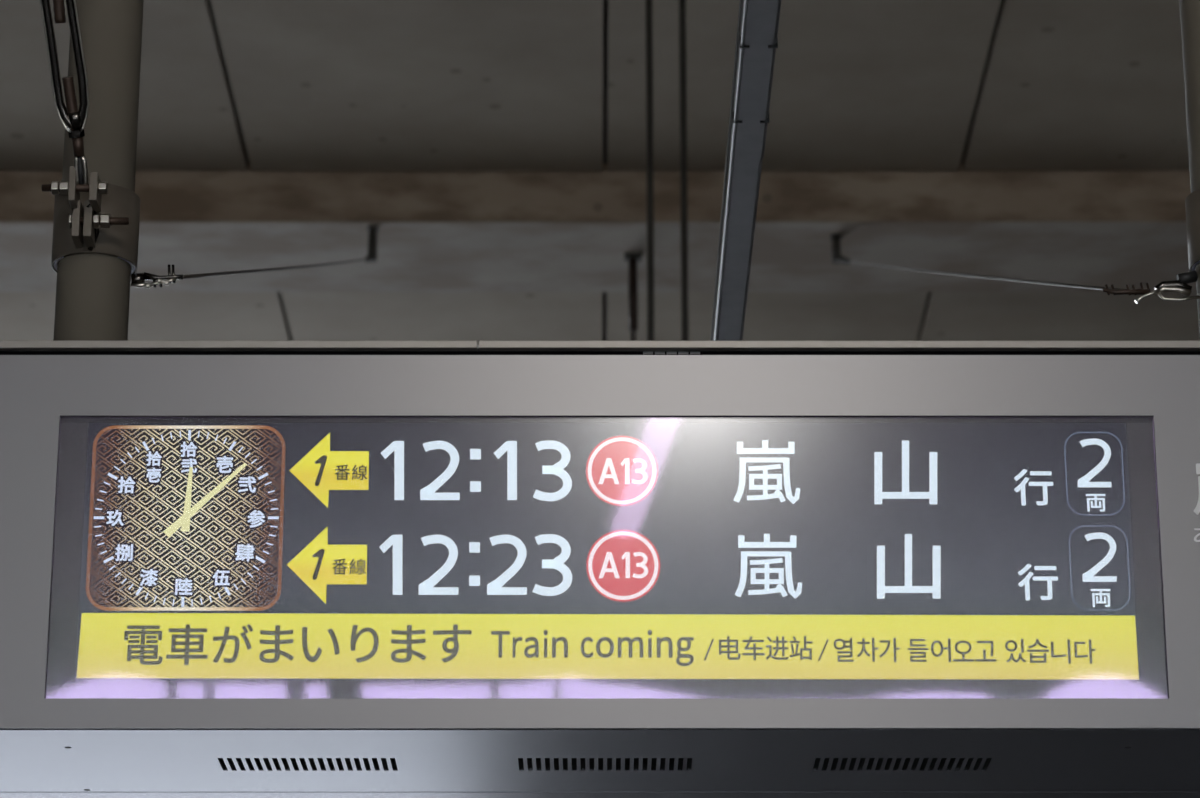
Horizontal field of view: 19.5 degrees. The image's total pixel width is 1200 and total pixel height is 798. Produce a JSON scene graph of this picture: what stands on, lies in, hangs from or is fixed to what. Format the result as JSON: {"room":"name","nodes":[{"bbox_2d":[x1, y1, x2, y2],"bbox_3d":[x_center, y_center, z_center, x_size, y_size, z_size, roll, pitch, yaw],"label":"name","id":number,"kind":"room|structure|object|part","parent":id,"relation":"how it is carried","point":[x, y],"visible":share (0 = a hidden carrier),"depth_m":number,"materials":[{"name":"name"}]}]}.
{"room":"train station platform","nodes":[
{"label":"train station platform","id":0,"kind":"room"},
{"bbox_2d":[0,0,1199,344],"bbox_3d":[0.000,-2.480,5.515,14.000,0.304,26.000,0,-19,0],"label":"ceiling","id":1,"kind":"structure","parent":0,"point":[266,85],"depth_m":9.88,"materials":[{"name":"grey concrete"}]},
{"bbox_2d":[51,0,143,340],"bbox_3d":[-0.555,-1.308,4.230,0.120,2.759,0.142,0,-19,0],"label":"support pole","id":2,"kind":"object","parent":1,"relation":"hanging from","point":[92,300],"visible":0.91,"depth_m":3.83,"materials":[{"name":"grey metal"}]},
{"bbox_2d":[40,0,107,250],"bbox_3d":[-0.670,-1.630,3.538,0.070,2.610,1.472,-3,-19,8],"label":"turnbuckle","id":3,"kind":"object","parent":2,"relation":"attached to","point":[73,119],"visible":1,"depth_m":3.75,"materials":[{"name":"silver metal"}]},
{"bbox_3d":[-0.583,-0.497,3.722,0.012,0.175,0.104,-3,-19,7],"label":"rod","id":4,"kind":"part","parent":3,"relation":"part of","materials":[{"name":"brown metal"}]},
{"bbox_3d":[-0.566,-0.311,3.754,0.012,0.065,0.044,-5,-20,14],"label":"rod","id":5,"kind":"part","parent":3,"relation":"part of","materials":[{"name":"brown metal"}]},
{"bbox_3d":[-0.567,-0.226,3.774,0.007,0.040,0.035,0,-19,0],"label":"clevis plate","id":6,"kind":"part","parent":3,"relation":"part of","materials":[{"name":"beige paint"}]},
{"bbox_3d":[-0.563,-0.242,3.766,0.006,0.037,0.023,0,-19,0],"label":"fork arm","id":7,"kind":"part","parent":3,"relation":"part of","materials":[{"name":"silver metal"}]},
{"bbox_3d":[-0.554,-0.243,3.766,0.008,0.038,0.024,-4,-20,12],"label":"fork arm","id":8,"kind":"part","parent":3,"relation":"part of","materials":[{"name":"silver metal"}]},
{"bbox_3d":[-0.544,-0.223,3.773,0.008,0.032,0.035,0,-19,0],"label":"clevis plate","id":9,"kind":"part","parent":3,"relation":"part of","materials":[{"name":"beige paint"}]},
{"bbox_2d":[0,341,1199,797],"bbox_3d":[0.060,0.192,3.721,2.160,0.410,0.362,0,-19,0],"label":"departure board","id":10,"kind":"object","parent":2,"relation":"hanging from","point":[229,569],"visible":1,"depth_m":3.58,"materials":[{"name":"grey metal"}]},
{"bbox_2d":[86,426,284,610],"bbox_3d":[-0.422,0.121,3.571,0.198,0.198,0.001,0,-19,0],"label":"clock","id":11,"kind":"object","parent":10,"relation":"on","point":[179,518],"depth_m":3.57,"materials":[{"name":"gold metal"}]},
{"bbox_3d":[-0.573,-0.054,3.622,0.893,0.008,0.014,0,-19,0],"label":"trim","id":12,"kind":"part","parent":10,"relation":"part of","materials":[{"name":"grey metal"}]},
{"bbox_3d":[0.060,0.383,3.650,2.160,0.002,0.234,0,-19,0],"label":"vent panel","id":13,"kind":"part","parent":10,"relation":"part of","materials":[{"name":"silver metal"}]},
{"bbox_2d":[219,758,990,768],"bbox_3d":[0.060,0.370,3.660,2.160,0.002,0.352,0,-19,0],"label":"vents","id":14,"kind":"object","parent":10,"relation":"on","point":[224,763],"depth_m":3.65,"materials":[{"name":"black"}]},
{"bbox_3d":[0.007,0.159,3.547,1.122,0.298,0.002,0,-19,0],"label":"screen glass","id":15,"kind":"part","parent":10,"relation":"part of","materials":[{"name":"black glass"}]},
{"bbox_3d":[0.507,-0.054,3.622,1.265,0.008,0.014,0,-19,0],"label":"trim","id":16,"kind":"part","parent":10,"relation":"part of","materials":[{"name":"grey metal"}]},
{"bbox_3d":[-1.552,-0.979,9.442,1.031,0.030,1.788,0,-19,0],"label":"concrete panel","id":17,"kind":"part","parent":1,"relation":"part of","materials":[{"name":"grey concrete"}]},
{"bbox_3d":[-1.552,-0.195,11.707,1.031,0.030,1.790,0,-19,0],"label":"concrete panel","id":18,"kind":"part","parent":1,"relation":"part of","materials":[{"name":"grey concrete"}]},
{"bbox_3d":[-0.507,-0.978,9.442,1.031,0.032,1.788,0,-19,0],"label":"concrete panel","id":19,"kind":"part","parent":1,"relation":"part of","materials":[{"name":"grey concrete"}]},
{"bbox_3d":[-0.507,-0.195,11.707,1.031,0.030,1.790,0,-19,0],"label":"concrete panel","id":20,"kind":"part","parent":1,"relation":"part of","materials":[{"name":"grey concrete"}]},
{"bbox_2d":[0,164,1196,291],"bbox_3d":[0.000,-0.512,10.555,14.000,0.185,0.576,0,-19,0],"label":"ceiling beam","id":21,"kind":"structure","parent":1,"relation":"attached to","point":[440,231],"depth_m":10.32,"materials":[{"name":"concrete"}]},
{"bbox_2d":[364,226,378,262],"bbox_3d":[-0.672,-0.451,10.278,0.040,0.111,0.032,0,-19,0],"label":"hook","id":22,"kind":"object","parent":21,"relation":"attached to","point":[372,240],"visible":0.94,"depth_m":10.27,"materials":[{"name":"grey metal"}]},
{"bbox_2d":[131,258,370,287],"bbox_3d":[-0.566,-0.267,7.043,0.057,2.384,6.000,1,-19,-1],"label":"wire","id":23,"kind":"object","parent":22,"relation":"hanging from","point":[138,279],"visible":1,"depth_m":3.84,"materials":[{"name":"grey metal"}]},
{"bbox_3d":[-0.668,-0.454,10.280,0.028,0.104,0.028,0,-19,0],"label":"stem","id":24,"kind":"part","parent":22,"relation":"part of","materials":[{"name":"grey metal"}]},
{"bbox_3d":[-0.668,-0.500,10.296,0.032,0.006,0.032,0,-19,0],"label":"plate","id":25,"kind":"part","parent":22,"relation":"part of","materials":[{"name":"grey metal"}]},
{"bbox_2d":[624,253,641,340],"bbox_3d":[0.099,-0.101,10.387,0.052,0.700,0.036,0,-19,0],"label":"hanger","id":26,"kind":"object","parent":21,"relation":"hanging from","point":[633,259],"visible":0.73,"depth_m":10.45,"materials":[{"name":"grey metal"}]},
{"bbox_3d":[0.099,-0.425,10.499,0.052,0.014,0.036,0,-19,0],"label":"plate","id":27,"kind":"part","parent":26,"relation":"part of","materials":[{"name":"grey metal"}]},
{"bbox_3d":[0.099,-0.007,10.354,0.014,0.500,0.013,0,-19,0],"label":"rod","id":28,"kind":"part","parent":26,"relation":"part of","materials":[{"name":"black metal"}]},
{"bbox_2d":[830,234,850,263],"bbox_3d":[0.712,-0.440,10.342,0.058,0.090,0.032,0,-19,0],"label":"hook","id":29,"kind":"object","parent":21,"relation":"attached to","point":[836,247],"visible":0.93,"depth_m":10.33,"materials":[{"name":"grey metal"}]},
{"bbox_3d":[0.698,-0.479,10.356,0.032,0.006,0.032,0,-19,0],"label":"plate","id":30,"kind":"part","parent":29,"relation":"part of","materials":[{"name":"grey metal"}]},
{"bbox_3d":[0.698,-0.443,10.343,0.028,0.082,0.028,0,-19,0],"label":"stem","id":31,"kind":"part","parent":29,"relation":"part of","materials":[{"name":"grey metal"}]},
{"bbox_3d":[0.718,-0.412,10.332,0.046,0.032,0.025,0,-19,0],"label":"arm","id":32,"kind":"part","parent":29,"relation":"part of","materials":[{"name":"grey metal"}]},
{"bbox_2d":[836,259,1199,303],"bbox_3d":[0.625,-0.259,7.072,0.105,2.424,6.064,0,-19,0],"label":"wire","id":33,"kind":"object","parent":29,"relation":"hanging from","point":[1180,285],"visible":1,"depth_m":3.83,"materials":[{"name":"grey metal"}]},
{"bbox_2d":[646,0,688,340],"bbox_3d":[0.185,-0.057,8.486,0.222,2.340,0.040,0,-19,0],"label":"cables","id":34,"kind":"object","parent":1,"relation":"hanging from","point":[649,3],"visible":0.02,"depth_m":8.67,"materials":[{"name":"grey metal"}]},
{"bbox_3d":[0.124,-0.057,8.486,0.017,2.340,0.017,0,-19,0],"label":"rod","id":35,"kind":"part","parent":34,"relation":"part of","materials":[{"name":"grey metal"}]},
{"bbox_3d":[0.207,-0.057,8.486,0.017,2.340,0.017,0,-19,0],"label":"rod","id":36,"kind":"part","parent":34,"relation":"part of","materials":[{"name":"grey metal"}]},
{"bbox_2d":[710,0,780,340],"bbox_3d":[0.184,0.233,5.978,0.046,0.036,6.450,0,-19,0],"label":"conduit","id":37,"kind":"object","parent":1,"relation":"hanging from","point":[758,20],"visible":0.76,"depth_m":4.39,"materials":[{"name":"grey metal"}]},
{"bbox_3d":[0.537,-0.195,11.707,1.031,0.031,1.790,0,-19,0],"label":"concrete panel","id":38,"kind":"part","parent":1,"relation":"part of","materials":[{"name":"grey concrete"}]},
{"bbox_3d":[0.537,-0.979,9.442,1.031,0.032,1.788,0,-19,0],"label":"concrete panel","id":39,"kind":"part","parent":1,"relation":"part of","materials":[{"name":"grey concrete"}]},
{"bbox_3d":[1.583,-0.194,11.707,1.031,0.033,1.790,0,-19,0],"label":"concrete panel","id":40,"kind":"part","parent":1,"relation":"part of","materials":[{"name":"grey concrete"}]},
{"bbox_3d":[1.583,-0.979,9.442,1.031,0.030,1.788,0,-19,0],"label":"concrete panel","id":41,"kind":"part","parent":1,"relation":"part of","materials":[{"name":"grey concrete"}]},
{"bbox_2d":[1179,0,1199,338],"bbox_3d":[0.693,-1.305,4.240,0.120,2.759,0.120,0,-19,0],"label":"support pole","id":42,"kind":"object","parent":1,"relation":"hanging from","point":[1189,9],"visible":0.9,"depth_m":3.88,"materials":[{"name":"grey metal"}]}
]}

